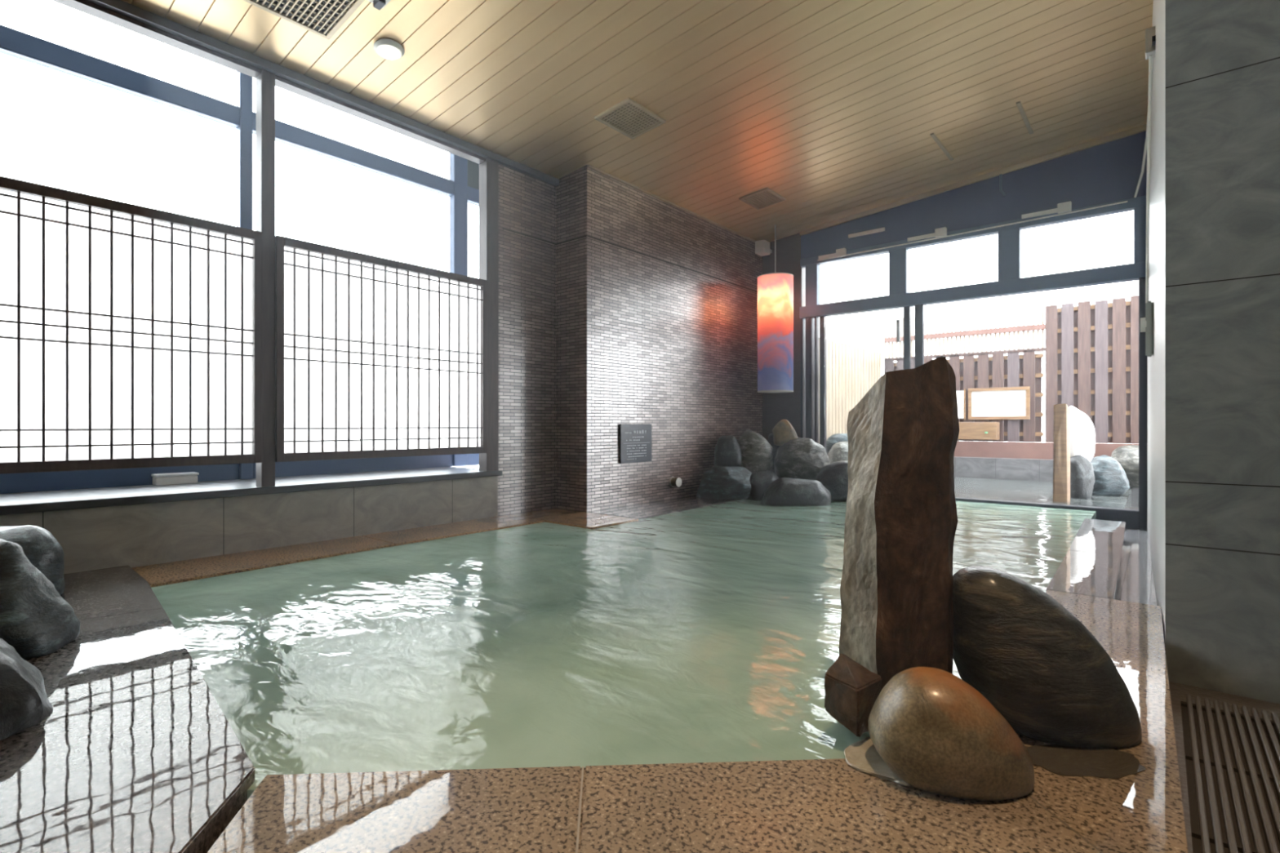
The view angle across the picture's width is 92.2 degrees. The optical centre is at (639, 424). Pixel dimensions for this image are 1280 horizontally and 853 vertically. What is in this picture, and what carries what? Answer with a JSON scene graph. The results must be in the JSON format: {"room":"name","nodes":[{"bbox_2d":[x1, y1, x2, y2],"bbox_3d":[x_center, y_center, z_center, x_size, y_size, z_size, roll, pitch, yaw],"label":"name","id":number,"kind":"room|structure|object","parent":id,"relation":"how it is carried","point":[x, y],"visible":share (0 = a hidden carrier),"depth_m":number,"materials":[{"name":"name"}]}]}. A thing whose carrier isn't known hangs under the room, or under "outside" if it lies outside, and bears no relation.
{"room":"spa","nodes":[
{"label":"spa","id":0,"kind":"room"},
{"bbox_2d":[60,564,163,620],"bbox_3d":[-2.925,0.937,2.454,1.130,0.306,1.595,0,0,40],"label":"granite slab","id":1,"kind":"object","parent":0,"point":[117,590],"visible":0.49,"depth_m":2.86,"materials":[{"name":"grey stone"}]},
{"bbox_2d":[0,524,65,595],"bbox_3d":[-3.018,0.620,2.753,0.752,0.325,0.410,0,0,4],"label":"boulder","id":2,"kind":"object","parent":1,"relation":"on","point":[38,544],"visible":0.38,"depth_m":2.76,"materials":[{"name":"grey stone"}]},
{"bbox_2d":[0,608,254,852],"bbox_3d":[-1.694,0.937,1.394,2.706,0.306,1.454,0,0,40],"label":"granite slab","id":3,"kind":"object","parent":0,"point":[135,753],"visible":0.95,"depth_m":1.46,"materials":[{"name":"grey stone"}]},
{"bbox_2d":[0,638,53,740],"bbox_3d":[-1.925,0.667,1.620,0.702,0.325,0.638,0,0,-9],"label":"boulder","id":4,"kind":"object","parent":3,"relation":"on","point":[24,704],"visible":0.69,"depth_m":1.60,"materials":[{"name":"grey stone"}]},
{"bbox_2d":[0,538,79,659],"bbox_3d":[-2.336,0.590,2.116,0.653,0.386,0.450,0,0,-1],"label":"boulder","id":5,"kind":"object","parent":3,"relation":"on","point":[36,620],"visible":0.95,"depth_m":2.13,"materials":[{"name":"grey stone"}]},
{"bbox_2d":[131,535,395,587],"bbox_3d":[-2.222,0.945,3.747,0.543,0.290,1.317,0,0,40],"label":"granite slab","id":6,"kind":"object","parent":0,"point":[173,572],"visible":0.34,"depth_m":3.62,"materials":[{"name":"stone"}]},
{"bbox_2d":[0,164,555,573],"bbox_3d":[-3.088,-0.800,3.235,0.120,4.000,6.980,0,0,40],"label":"wall","id":7,"kind":"structure","parent":0,"point":[133,535],"depth_m":4.91,"materials":[{"name":"grey tile"}]},
{"bbox_2d":[0,466,484,505],"bbox_3d":[-2.731,0.424,4.195,0.820,0.039,3.750,0,0,40],"label":"window sill","id":8,"kind":"structure","parent":7,"relation":"on","point":[6,499],"depth_m":3.97,"materials":[{"name":"grey"}]},
{"bbox_2d":[151,471,199,485],"bbox_3d":[-3.132,0.368,4.154,0.110,0.072,0.240,0,0,40],"label":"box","id":9,"kind":"object","parent":8,"relation":"on","point":[173,478],"visible":1,"depth_m":4.11,"materials":[{"name":"white plastic"}]},
{"bbox_2d":[0,470,502,515],"bbox_3d":[-2.408,0.425,3.923,0.024,0.046,3.750,0,0,40],"label":"window ledge","id":10,"kind":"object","parent":7,"relation":"attached to","point":[139,500],"depth_m":3.73,"materials":[{"name":"grey stone"}]},
{"bbox_2d":[502,227,586,244],"bbox_3d":[-0.841,-1.710,5.493,0.415,0.010,0.630,0,0,40],"label":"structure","id":11,"kind":"structure","parent":7,"relation":"attached to","point":[503,228],"depth_m":5.67,"materials":[{"name":"grey metal"}]},
{"bbox_2d":[207,765,582,852],"bbox_3d":[-0.418,0.945,0.970,0.715,0.290,1.012,0,0,-10],"label":"granite slab","id":12,"kind":"object","parent":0,"point":[522,810],"visible":0.93,"depth_m":1.27,"materials":[{"name":"stone"}]},
{"bbox_2d":[361,515,544,546],"bbox_3d":[-1.398,0.945,4.774,0.483,0.290,1.308,0,0,40],"label":"granite slab","id":13,"kind":"object","parent":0,"point":[406,536],"visible":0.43,"depth_m":4.68,"materials":[{"name":"stone"}]},
{"bbox_2d":[555,164,586,512],"bbox_3d":[-0.639,-0.850,5.733,0.415,3.900,0.004,0,0,40],"label":"wall","id":14,"kind":"structure","parent":0,"point":[571,190],"depth_m":5.73,"materials":[{"name":"tile"}]},
{"bbox_2d":[510,508,638,528],"bbox_3d":[-0.585,0.945,5.314,1.033,0.290,0.560,0,0,40],"label":"granite slab","id":15,"kind":"object","parent":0,"point":[557,516],"visible":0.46,"depth_m":5.25,"materials":[{"name":"stone"}]},
{"bbox_2d":[121,0,1153,242],"bbox_3d":[0.951,-2.695,2.208,7.385,0.750,10.200,0,0,40],"label":"ceiling","id":16,"kind":"structure","parent":0,"point":[833,108],"depth_m":4.49,"materials":[{"name":"beige wood"}]},
{"bbox_2d":[243,0,364,39],"bbox_3d":[-1.899,-2.374,3.412,0.460,0.058,0.540,0,0,40],"label":"ceiling vent","id":17,"kind":"object","parent":16,"relation":"in","point":[322,18],"visible":1,"depth_m":3.54,"materials":[{"name":"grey metal"}]},
{"bbox_2d":[86,0,559,186],"bbox_3d":[-2.960,-2.292,3.258,0.045,0.053,6.780,0,0,40],"label":"ceiling trim","id":18,"kind":"structure","parent":16,"relation":"attached to","point":[120,6],"depth_m":4.08,"materials":[{"name":"grey"}]},
{"bbox_2d":[367,0,391,10],"bbox_3d":[-1.472,-2.377,3.470,0.100,0.055,0.100,0,0,40],"label":"bracket","id":19,"kind":"object","parent":16,"relation":"attached to","point":[378,4],"visible":1,"depth_m":3.47,"materials":[{"name":"white plastic"}]},
{"bbox_2d":[373,38,404,60],"bbox_3d":[-1.586,-2.353,3.893,0.183,0.065,0.183,0,0,35],"label":"ceiling light","id":20,"kind":"object","parent":16,"relation":"attached to","point":[388,49],"visible":1,"depth_m":3.86,"materials":[{"name":"white plastic"}]},
{"bbox_2d":[378,45,399,59],"bbox_3d":[-1.585,-2.340,3.892,0.116,0.036,0.116,-7,-4,40],"label":"diffuser","id":21,"kind":"object","parent":20,"relation":"attached to","point":[388,52],"depth_m":3.87,"materials":[{"name":"white plastic"}]},
{"bbox_2d":[594,97,666,139],"bbox_3d":[-0.075,-2.413,4.883,0.360,0.049,0.460,0,0,40],"label":"ceiling vent","id":22,"kind":"object","parent":16,"relation":"in","point":[628,117],"visible":1,"depth_m":4.87,"materials":[{"name":"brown metal"}]},
{"bbox_2d":[586,164,755,242],"bbox_3d":[0.564,-2.345,6.827,0.020,0.018,3.220,0,0,40],"label":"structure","id":23,"kind":"structure","parent":16,"relation":"attached to","point":[588,166],"depth_m":6.45,"materials":[{"name":"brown metal"}]},
{"bbox_2d":[738,187,786,209],"bbox_3d":[1.312,-2.410,6.597,0.340,0.047,0.410,0,0,40],"label":"ceiling vent","id":24,"kind":"object","parent":16,"relation":"in","point":[764,197],"visible":1,"depth_m":6.58,"materials":[{"name":"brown metal"}]},
{"bbox_2d":[757,225,793,392],"bbox_3d":[1.628,-1.389,7.409,0.427,2.009,0.427,0,0,40],"label":"hanging lantern","id":25,"kind":"object","parent":16,"relation":"hanging from","point":[775,290],"visible":1,"depth_m":7.23,"materials":[{"name":"paper"}]},
{"bbox_2d":[929,101,1033,160],"bbox_3d":[3.057,-2.594,5.503,0.688,0.071,0.700,0,0,40],"label":"ceiling slot","id":26,"kind":"object","parent":16,"relation":"attached to","point":[1019,104],"visible":1,"depth_m":5.47,"materials":[{"name":"brown metal"}]},
{"bbox_2d":[588,499,711,519],"bbox_3d":[0.140,0.945,5.878,0.588,0.290,1.215,0,0,40],"label":"granite slab","id":27,"kind":"object","parent":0,"point":[642,511],"visible":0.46,"depth_m":5.81,"materials":[{"name":"stone"}]},
{"bbox_2d":[586,167,762,512],"bbox_3d":[0.474,-0.850,6.968,0.300,3.900,3.320,0,0,40],"label":"wall","id":28,"kind":"structure","parent":0,"point":[672,348],"depth_m":6.43,"materials":[{"name":"tile"}]},
{"bbox_2d":[619,424,651,463],"bbox_3d":[-0.039,0.190,6.103,0.024,0.380,0.475,0,0,40],"label":"wall plaque","id":29,"kind":"object","parent":28,"relation":"attached to","point":[635,440],"visible":1,"depth_m":6.08,"materials":[{"name":"grey stone"}]},
{"bbox_2d":[586,235,757,292],"bbox_3d":[0.558,-1.710,6.833,0.003,0.010,3.220,0,0,40],"label":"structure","id":30,"kind":"structure","parent":28,"relation":"attached to","point":[587,235],"depth_m":6.48,"materials":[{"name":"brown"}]},
{"bbox_2d":[668,476,681,487],"bbox_3d":[0.380,0.615,6.546,0.098,0.116,0.116,0,0,40],"label":"spout","id":31,"kind":"object","parent":28,"relation":"attached to","point":[673,482],"visible":1,"depth_m":6.52,"materials":[{"name":"silver metal"}]},
{"bbox_2d":[672,495,742,505],"bbox_3d":[1.065,0.946,7.009,0.548,0.288,1.698,0,0,40],"label":"granite slab","id":32,"kind":"object","parent":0,"point":[691,499],"visible":0.2,"depth_m":6.51,"materials":[{"name":"stone"}]},
{"bbox_2d":[696,466,751,499],"bbox_3d":[0.939,0.652,6.751,0.631,0.383,0.450,0,0,-3],"label":"boulder","id":33,"kind":"object","parent":32,"relation":"on","point":[721,482],"visible":0.91,"depth_m":6.58,"materials":[{"name":"grey stone"}]},
{"bbox_2d":[714,435,742,466],"bbox_3d":[1.010,0.346,7.001,0.331,0.438,0.241,0,0,1],"label":"boulder","id":34,"kind":"object","parent":33,"relation":"on","point":[727,451],"visible":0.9,"depth_m":6.90,"materials":[{"name":"grey stone"}]},
{"bbox_2d":[737,429,773,472],"bbox_3d":[1.311,0.436,7.104,0.445,0.749,0.442,0,0,-2],"label":"boulder","id":35,"kind":"object","parent":32,"relation":"on","point":[757,451],"visible":0.56,"depth_m":6.92,"materials":[{"name":"grey stone"}]},
{"bbox_2d":[746,471,778,500],"bbox_3d":[1.323,0.687,6.750,0.448,0.346,0.402,0,0,-2],"label":"boulder","id":36,"kind":"object","parent":32,"relation":"on","point":[760,481],"visible":0.51,"depth_m":6.58,"materials":[{"name":"grey stone"}]},
{"bbox_2d":[767,433,800,472],"bbox_3d":[1.732,0.395,7.422,0.427,0.558,0.247,0,0,-6],"label":"boulder","id":37,"kind":"object","parent":32,"relation":"on","point":[770,440],"visible":0.09,"depth_m":7.36,"materials":[{"name":"grey stone"}]},
{"bbox_2d":[772,419,798,446],"bbox_3d":[1.737,0.115,7.352,0.311,0.346,0.196,0,0,0],"label":"boulder","id":38,"kind":"object","parent":37,"relation":"on","point":[784,432],"visible":0.85,"depth_m":7.28,"materials":[{"name":"beige stone"}]},
{"bbox_2d":[577,758,1101,852],"bbox_3d":[0.387,0.945,1.162,1.005,0.290,0.620,0,0,-3],"label":"granite slab","id":39,"kind":"object","parent":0,"point":[811,806],"visible":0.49,"depth_m":1.26,"materials":[{"name":"brown stone"}]},
{"bbox_2d":[575,766,584,852],"bbox_3d":[-0.117,0.851,1.134,0.005,0.099,0.616,0,0,-3],"label":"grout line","id":40,"kind":"structure","parent":39,"relation":"attached to","point":[583,767],"depth_m":1.27,"materials":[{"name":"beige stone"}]},
{"bbox_2d":[824,653,882,737],"bbox_3d":[0.553,0.705,1.591,0.119,0.194,0.174,0,0,40],"label":"stone","id":41,"kind":"object","parent":39,"relation":"on","point":[851,690],"visible":0.91,"depth_m":1.54,"materials":[{"name":"brown stone"}]},
{"bbox_2d":[844,736,912,786],"bbox_3d":[0.682,0.795,1.460,0.337,0.007,0.296,0,0,40],"label":"puddle","id":42,"kind":"object","parent":39,"relation":"on","point":[862,755],"visible":0.23,"depth_m":1.45,"materials":[{"name":"grey liquid"}]},
{"bbox_2d":[867,666,1034,801],"bbox_3d":[0.711,0.685,1.419,0.350,0.230,0.263,0,0,-4],"label":"boulder","id":43,"kind":"object","parent":39,"relation":"on","point":[934,731],"visible":1,"depth_m":1.32,"materials":[{"name":"beige stone"}]},
{"bbox_2d":[762,130,1146,440],"bbox_3d":[3.346,-0.900,6.756,4.370,4.200,0.250,0,0,40],"label":"wall","id":44,"kind":"structure","parent":0,"point":[1109,171],"depth_m":6.47,"materials":[{"name":"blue paint"}]},
{"bbox_2d":[755,240,772,256],"bbox_3d":[1.599,-2.250,7.911,0.130,0.160,0.270,0,0,40],"label":"speaker","id":45,"kind":"object","parent":44,"relation":"attached to","point":[762,246],"visible":1,"depth_m":7.82},
{"bbox_2d":[848,227,884,238],"bbox_3d":[2.627,-2.220,7.153,0.420,0.040,0.023,0,0,40],"label":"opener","id":46,"kind":"object","parent":44,"relation":"attached to","point":[881,229],"visible":1,"depth_m":7.14,"materials":[{"name":"white plastic"}]},
{"bbox_2d":[799,195,1146,319],"bbox_3d":[3.307,-1.690,6.652,3.345,0.740,0.120,0,0,40],"label":"window","id":47,"kind":"structure","parent":44,"relation":"in","point":[1010,282],"depth_m":6.31,"materials":[{"name":"blue metal"}]},
{"bbox_2d":[818,248,846,259],"bbox_3d":[2.306,-2.040,7.407,0.340,0.090,0.049,0,0,40],"label":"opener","id":48,"kind":"object","parent":47,"relation":"attached to","point":[842,252],"visible":1,"depth_m":7.34,"materials":[{"name":"white plastic"}]},
{"bbox_2d":[907,226,946,241],"bbox_3d":[3.125,-2.060,6.719,0.400,0.090,0.049,0,0,40],"label":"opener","id":49,"kind":"object","parent":47,"relation":"attached to","point":[941,232],"visible":1,"depth_m":6.67,"materials":[{"name":"white plastic"}]},
{"bbox_2d":[817,200,1127,261],"bbox_3d":[3.308,-2.015,6.572,2.970,0.046,0.016,0,0,40],"label":"rod","id":50,"kind":"object","parent":49,"relation":"attached to","point":[1124,202],"visible":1,"depth_m":6.34,"materials":[{"name":"white plastic"}]},
{"bbox_2d":[1021,200,1071,218],"bbox_3d":[3.963,-2.080,6.015,0.410,0.090,0.049,0,0,40],"label":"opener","id":51,"kind":"object","parent":47,"relation":"attached to","point":[1063,207],"visible":1,"depth_m":5.96,"materials":[{"name":"white plastic"}]},
{"bbox_2d":[800,276,1146,529],"bbox_3d":[3.305,-0.185,6.647,3.348,2.270,0.130,0,0,40],"label":"door","id":52,"kind":"structure","parent":44,"relation":"in","point":[809,326],"depth_m":7.54,"materials":[{"name":"black metal"}]},
{"bbox_2d":[955,497,1138,528],"bbox_3d":[3.297,0.912,6.660,3.320,0.255,0.120,0,0,40],"label":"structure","id":53,"kind":"structure","parent":52,"relation":"attached to","point":[1131,517],"depth_m":5.76,"materials":[{"name":"black metal"}]},
{"bbox_2d":[800,124,1146,235],"bbox_3d":[3.294,-2.528,6.617,3.370,0.347,0.030,0,0,40],"label":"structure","id":54,"kind":"structure","parent":44,"relation":"attached to","point":[1142,128],"depth_m":6.36,"materials":[{"name":"brown metal"}]},
{"bbox_2d":[999,173,1005,195],"bbox_3d":[3.697,-2.451,6.279,0.058,0.260,0.024,0,0,40],"label":"conduit","id":55,"kind":"object","parent":44,"relation":"attached to","point":[1002,193],"visible":1,"depth_m":6.28,"materials":[{"name":"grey metal"}]},
{"bbox_2d":[1045,550,1120,599],"bbox_3d":[2.444,0.945,3.367,0.280,0.290,1.195,0,0,40],"label":"granite slab","id":56,"kind":"object","parent":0,"point":[1083,573],"visible":0.49,"depth_m":3.26,"materials":[{"name":"stone"}]},
{"bbox_2d":[1068,518,1125,579],"bbox_3d":[3.347,0.945,4.484,0.275,0.290,1.673,0,0,39],"label":"granite slab","id":57,"kind":"object","parent":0,"point":[1093,535],"visible":0.5,"depth_m":4.34,"materials":[{"name":"grey stone"}]},
{"bbox_2d":[1015,590,1187,852],"bbox_3d":[1.373,0.945,1.851,0.540,0.290,2.494,0,0,40],"label":"granite slab","id":58,"kind":"object","parent":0,"point":[1142,811],"visible":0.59,"depth_m":1.41,"materials":[{"name":"brown stone"}]},
{"bbox_2d":[952,565,1142,748],"bbox_3d":[1.071,0.598,1.661,0.449,0.428,0.342,0,0,-2],"label":"boulder","id":59,"kind":"object","parent":58,"relation":"on","point":[1038,665],"visible":0.9,"depth_m":1.52,"materials":[{"name":"brown stone"}]},
{"bbox_2d":[1027,794,1102,852],"bbox_3d":[0.870,0.851,1.131,0.005,0.099,0.513,0,0,-8],"label":"grout line","id":60,"kind":"structure","parent":58,"relation":"attached to","point":[1028,794],"depth_m":1.23,"materials":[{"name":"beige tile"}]},
{"bbox_2d":[1026,744,1146,778],"bbox_3d":[1.052,0.798,1.465,0.274,0.001,0.148,0,0,6],"label":"stone base","id":61,"kind":"object","parent":58,"relation":"on","point":[1062,760],"visible":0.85,"depth_m":1.46,"materials":[{"name":"brown stone"}]},
{"bbox_2d":[1132,506,1147,528],"bbox_3d":[5.735,1.250,9.157,13.000,0.300,6.600,0,0,40],"label":"floor","id":62,"kind":"structure","parent":0,"point":[1133,508],"depth_m":7.95,"materials":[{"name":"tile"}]},
{"bbox_2d":[818,337,881,444],"bbox_3d":[3.048,-0.060,9.328,0.065,2.320,3.405,0,0,40],"label":"fence","id":63,"kind":"object","parent":62,"relation":"on","point":[851,371],"visible":0.38,"depth_m":9.37,"materials":[{"name":"brown wood"}]},
{"bbox_2d":[954,476,1133,509],"bbox_3d":[4.271,0.960,7.997,3.250,0.279,3.160,0,0,40],"label":"pool water","id":64,"kind":"object","parent":62,"relation":"on","point":[1036,491],"visible":0.21,"depth_m":7.29,"materials":[{"name":"grey liquid"}]},
{"bbox_2d":[826,433,848,454],"bbox_3d":[2.975,0.513,8.748,0.662,0.773,0.285,0,0,-1],"label":"boulder","id":65,"kind":"object","parent":64,"relation":"in","point":[832,440],"visible":0.08,"depth_m":8.68,"materials":[{"name":"grey stone"}]},
{"bbox_2d":[827,441,848,463],"bbox_3d":[2.809,0.567,8.303,0.537,0.665,0.501,0,0,-2],"label":"boulder","id":66,"kind":"object","parent":64,"relation":"in","point":[838,451],"visible":0.16,"depth_m":8.15,"materials":[{"name":"grey stone"}]},
{"bbox_2d":[1053,403,1070,502],"bbox_3d":[4.508,0.314,6.584,0.137,1.059,0.337,0,0,40],"label":"wooden post","id":67,"kind":"object","parent":64,"relation":"on","point":[1061,423],"visible":0.88,"depth_m":6.47,"materials":[{"name":"brown wood"}]},
{"bbox_2d":[1070,454,1094,498],"bbox_3d":[4.910,0.607,6.899,0.260,0.537,0.293,0,0,-1],"label":"boulder","id":68,"kind":"object","parent":64,"relation":"in","point":[1082,472],"visible":0.7,"depth_m":6.78,"materials":[{"name":"grey stone"}]},
{"bbox_2d":[1068,405,1095,462],"bbox_3d":[4.962,0.128,6.950,0.281,0.671,0.200,0,0,-1],"label":"stone","id":69,"kind":"object","parent":68,"relation":"on","point":[1082,435],"visible":0.73,"depth_m":6.86,"materials":[{"name":"white stone"}]},
{"bbox_2d":[1090,454,1129,495],"bbox_3d":[5.396,0.598,7.151,0.462,0.484,0.404,0,0,8],"label":"boulder","id":70,"kind":"object","parent":64,"relation":"on","point":[1110,477],"visible":0.74,"depth_m":6.99,"materials":[{"name":"grey stone"}]},
{"bbox_2d":[1111,444,1147,489],"bbox_3d":[6.413,0.549,7.856,0.645,0.563,0.609,0,0,40],"label":"boulder","id":71,"kind":"object","parent":64,"relation":"on","point":[1127,455],"visible":0.36,"depth_m":7.77,"materials":[{"name":"grey stone"}]},
{"bbox_2d":[953,456,1147,507],"bbox_3d":[5.798,0.805,8.999,4.500,0.590,0.320,0,0,40],"label":"wall","id":72,"kind":"structure","parent":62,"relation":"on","point":[1007,468],"depth_m":9.10,"materials":[{"name":"grey stone"}]},
{"bbox_2d":[954,440,1147,459],"bbox_3d":[5.847,0.390,9.057,4.500,0.240,0.190,0,0,40],"label":"wall ledge","id":73,"kind":"object","parent":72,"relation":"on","point":[1015,450],"depth_m":9.17,"materials":[{"name":"concrete"}]},
{"bbox_2d":[884,350,1043,442],"bbox_3d":[5.114,-0.419,9.894,2.300,1.379,0.090,0,0,40],"label":"fence","id":74,"kind":"object","parent":73,"relation":"on","point":[1012,370],"visible":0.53,"depth_m":9.46,"materials":[{"name":"brown wood"}]},
{"bbox_2d":[956,388,965,419],"bbox_3d":[4.965,-0.315,9.935,0.520,0.490,0.030,0,0,40],"label":"notice board","id":75,"kind":"object","parent":74,"relation":"attached to","point":[961,395],"visible":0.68,"depth_m":9.80,"materials":[{"name":"white"}]},
{"bbox_2d":[884,298,1045,360],"bbox_3d":[5.107,-1.475,9.878,2.348,0.790,0.077,0,0,40],"label":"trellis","id":76,"kind":"object","parent":74,"relation":"on","point":[1033,327],"visible":0.88,"depth_m":9.71,"materials":[{"name":"white wood"}]},
{"bbox_2d":[968,386,1030,419],"bbox_3d":[5.507,-0.315,9.469,0.830,0.490,0.045,0,0,40],"label":"notice board","id":77,"kind":"object","parent":74,"relation":"attached to","point":[1009,402],"visible":1,"depth_m":9.45,"materials":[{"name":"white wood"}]},
{"bbox_2d":[958,422,999,439],"bbox_3d":[5.130,0.105,9.649,0.840,0.270,0.255,0,0,40],"label":"wooden box","id":78,"kind":"object","parent":73,"relation":"on","point":[967,430],"visible":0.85,"depth_m":9.47,"materials":[{"name":"brown wood"}]},
{"bbox_2d":[1045,295,1147,444],"bbox_3d":[6.779,-0.745,8.495,1.990,2.030,0.090,0,0,40],"label":"fence","id":79,"kind":"object","parent":73,"relation":"on","point":[1092,350],"visible":0.47,"depth_m":8.70,"materials":[{"name":"brown wood"}]},
{"bbox_2d":[1147,0,1165,652],"bbox_3d":[3.433,-0.950,3.908,0.372,4.300,4.399,0,0,40],"label":"wall","id":80,"kind":"structure","parent":0,"point":[1157,286],"depth_m":3.13,"materials":[{"name":"white paint"}]},
{"bbox_2d":[1133,57,1153,197],"bbox_3d":[3.846,-2.183,4.692,0.047,0.283,2.136,0,0,36],"label":"cable","id":81,"kind":"object","parent":80,"relation":"attached to","point":[1146,138],"visible":0.56,"depth_m":4.99,"materials":[{"name":"white plastic"}]},
{"bbox_2d":[1140,301,1153,356],"bbox_3d":[3.180,-0.594,3.865,0.063,0.340,0.110,0,0,40],"label":"box","id":82,"kind":"object","parent":80,"relation":"attached to","point":[1147,322],"visible":1,"depth_m":3.82,"materials":[{"name":"grey plastic"}]},
{"bbox_2d":[1145,55,1152,302],"bbox_3d":[3.058,-1.435,3.701,0.016,1.372,0.416,0,0,37],"label":"conduit","id":83,"kind":"object","parent":80,"relation":"attached to","point":[1150,58],"visible":0.96,"depth_m":3.74,"materials":[{"name":"white plastic"}]},
{"bbox_2d":[1145,26,1155,59],"bbox_3d":[2.919,-2.188,3.516,0.054,0.140,0.140,0,0,40],"label":"bracket","id":84,"kind":"object","parent":80,"relation":"attached to","point":[1150,33],"visible":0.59,"depth_m":3.51,"materials":[{"name":"silver metal"}]},
{"bbox_2d":[1118,528,1279,852],"bbox_3d":[0.158,1.100,2.675,9.200,0.300,10.300,0,0,40],"label":"floor","id":85,"kind":"structure","parent":0,"point":[1178,692],"depth_m":2.10,"materials":[{"name":"stone"}]},
{"bbox_2d":[1120,529,1151,604],"bbox_3d":[3.339,0.944,4.117,0.125,0.011,3.400,0,0,40],"label":"drain cover","id":86,"kind":"object","parent":85,"relation":"on","point":[1136,587],"visible":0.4,"depth_m":3.89,"materials":[{"name":"grey metal"}]},
{"bbox_2d":[1180,693,1279,852],"bbox_3d":[1.608,0.933,0.608,1.560,0.034,2.600,0,0,40],"label":"floor grate","id":87,"kind":"object","parent":85,"relation":"on","point":[1233,758],"visible":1,"depth_m":1.62,"materials":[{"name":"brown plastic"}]},
{"bbox_2d":[1165,0,1279,703],"bbox_3d":[3.151,-0.950,1.401,2.978,4.300,0.200,0,0,40],"label":"wall","id":88,"kind":"structure","parent":0,"point":[1223,56],"depth_m":2.18,"materials":[{"name":"tile"}]},
{"bbox_3d":[-2.469,-1.150,4.589,0.915,3.500,4.850,0,0,40],"label":"wall","id":89,"kind":"structure","parent":0,"visible":0},
{"bbox_2d":[0,24,479,493],"bbox_3d":[-2.722,-1.208,4.789,0.090,3.225,4.670,0,0,40],"label":"window frame","id":90,"kind":"structure","parent":89,"relation":"in","point":[462,188],"depth_m":4.50,"materials":[{"name":"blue metal"}]},
{"bbox_2d":[52,0,498,487],"bbox_3d":[-2.464,-0.955,3.951,0.114,2.720,3.720,0,0,40],"label":"window","id":91,"kind":"structure","parent":89,"relation":"in","point":[266,81],"depth_m":3.98,"materials":[{"name":"brown paint"}]},
{"bbox_2d":[0,176,262,474],"bbox_3d":[-2.995,-0.487,3.244,0.050,1.465,1.793,0,0,40],"label":"lattice screen","id":92,"kind":"object","parent":91,"relation":"attached to","point":[131,335],"visible":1,"depth_m":3.42,"materials":[{"name":"brown paint"}]},
{"bbox_2d":[275,235,487,462],"bbox_3d":[-1.838,-0.487,4.621,0.050,1.465,1.636,0,0,40],"label":"lattice screen","id":93,"kind":"object","parent":91,"relation":"attached to","point":[375,357],"visible":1,"depth_m":4.49,"materials":[{"name":"brown paint"}]},
{"bbox_3d":[0.842,1.262,4.158,3.860,0.315,6.850,0,0,40],"label":"basin","id":94,"kind":"object","parent":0,"visible":0},
{"bbox_2d":[151,498,1096,799],"bbox_3d":[0.794,0.957,4.315,3.595,0.286,6.689,0,0,40],"label":"pool water","id":95,"kind":"object","parent":94,"relation":"in","point":[711,633],"visible":0.46,"depth_m":2.29,"materials":[{"name":"green liquid"}]},
{"bbox_2d":[759,477,831,506],"bbox_3d":[1.582,0.706,6.349,0.740,0.308,0.477,0,0,-2],"label":"boulder","id":96,"kind":"object","parent":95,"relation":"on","point":[783,491],"visible":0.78,"depth_m":6.14,"materials":[{"name":"grey stone"}]},
{"bbox_2d":[773,437,829,479],"bbox_3d":[1.830,0.425,6.990,0.604,0.542,0.531,0,0,40],"label":"boulder","id":97,"kind":"object","parent":96,"relation":"on","point":[803,458],"visible":0.8,"depth_m":6.80,"materials":[{"name":"grey stone"}]},
{"bbox_2d":[814,460,848,501],"bbox_3d":[2.239,0.616,6.603,0.725,0.478,0.452,0,0,-3],"label":"boulder","id":98,"kind":"object","parent":95,"relation":"on","point":[833,477],"visible":0.37,"depth_m":6.44,"materials":[{"name":"grey stone"}]},
{"bbox_2d":[839,356,959,688],"bbox_3d":[0.728,0.450,1.764,0.348,1.260,0.270,0,0,-8],"label":"stone","id":99,"kind":"object","parent":95,"relation":"in","point":[896,586],"visible":0.68,"depth_m":1.64,"materials":[{"name":"brown stone"}]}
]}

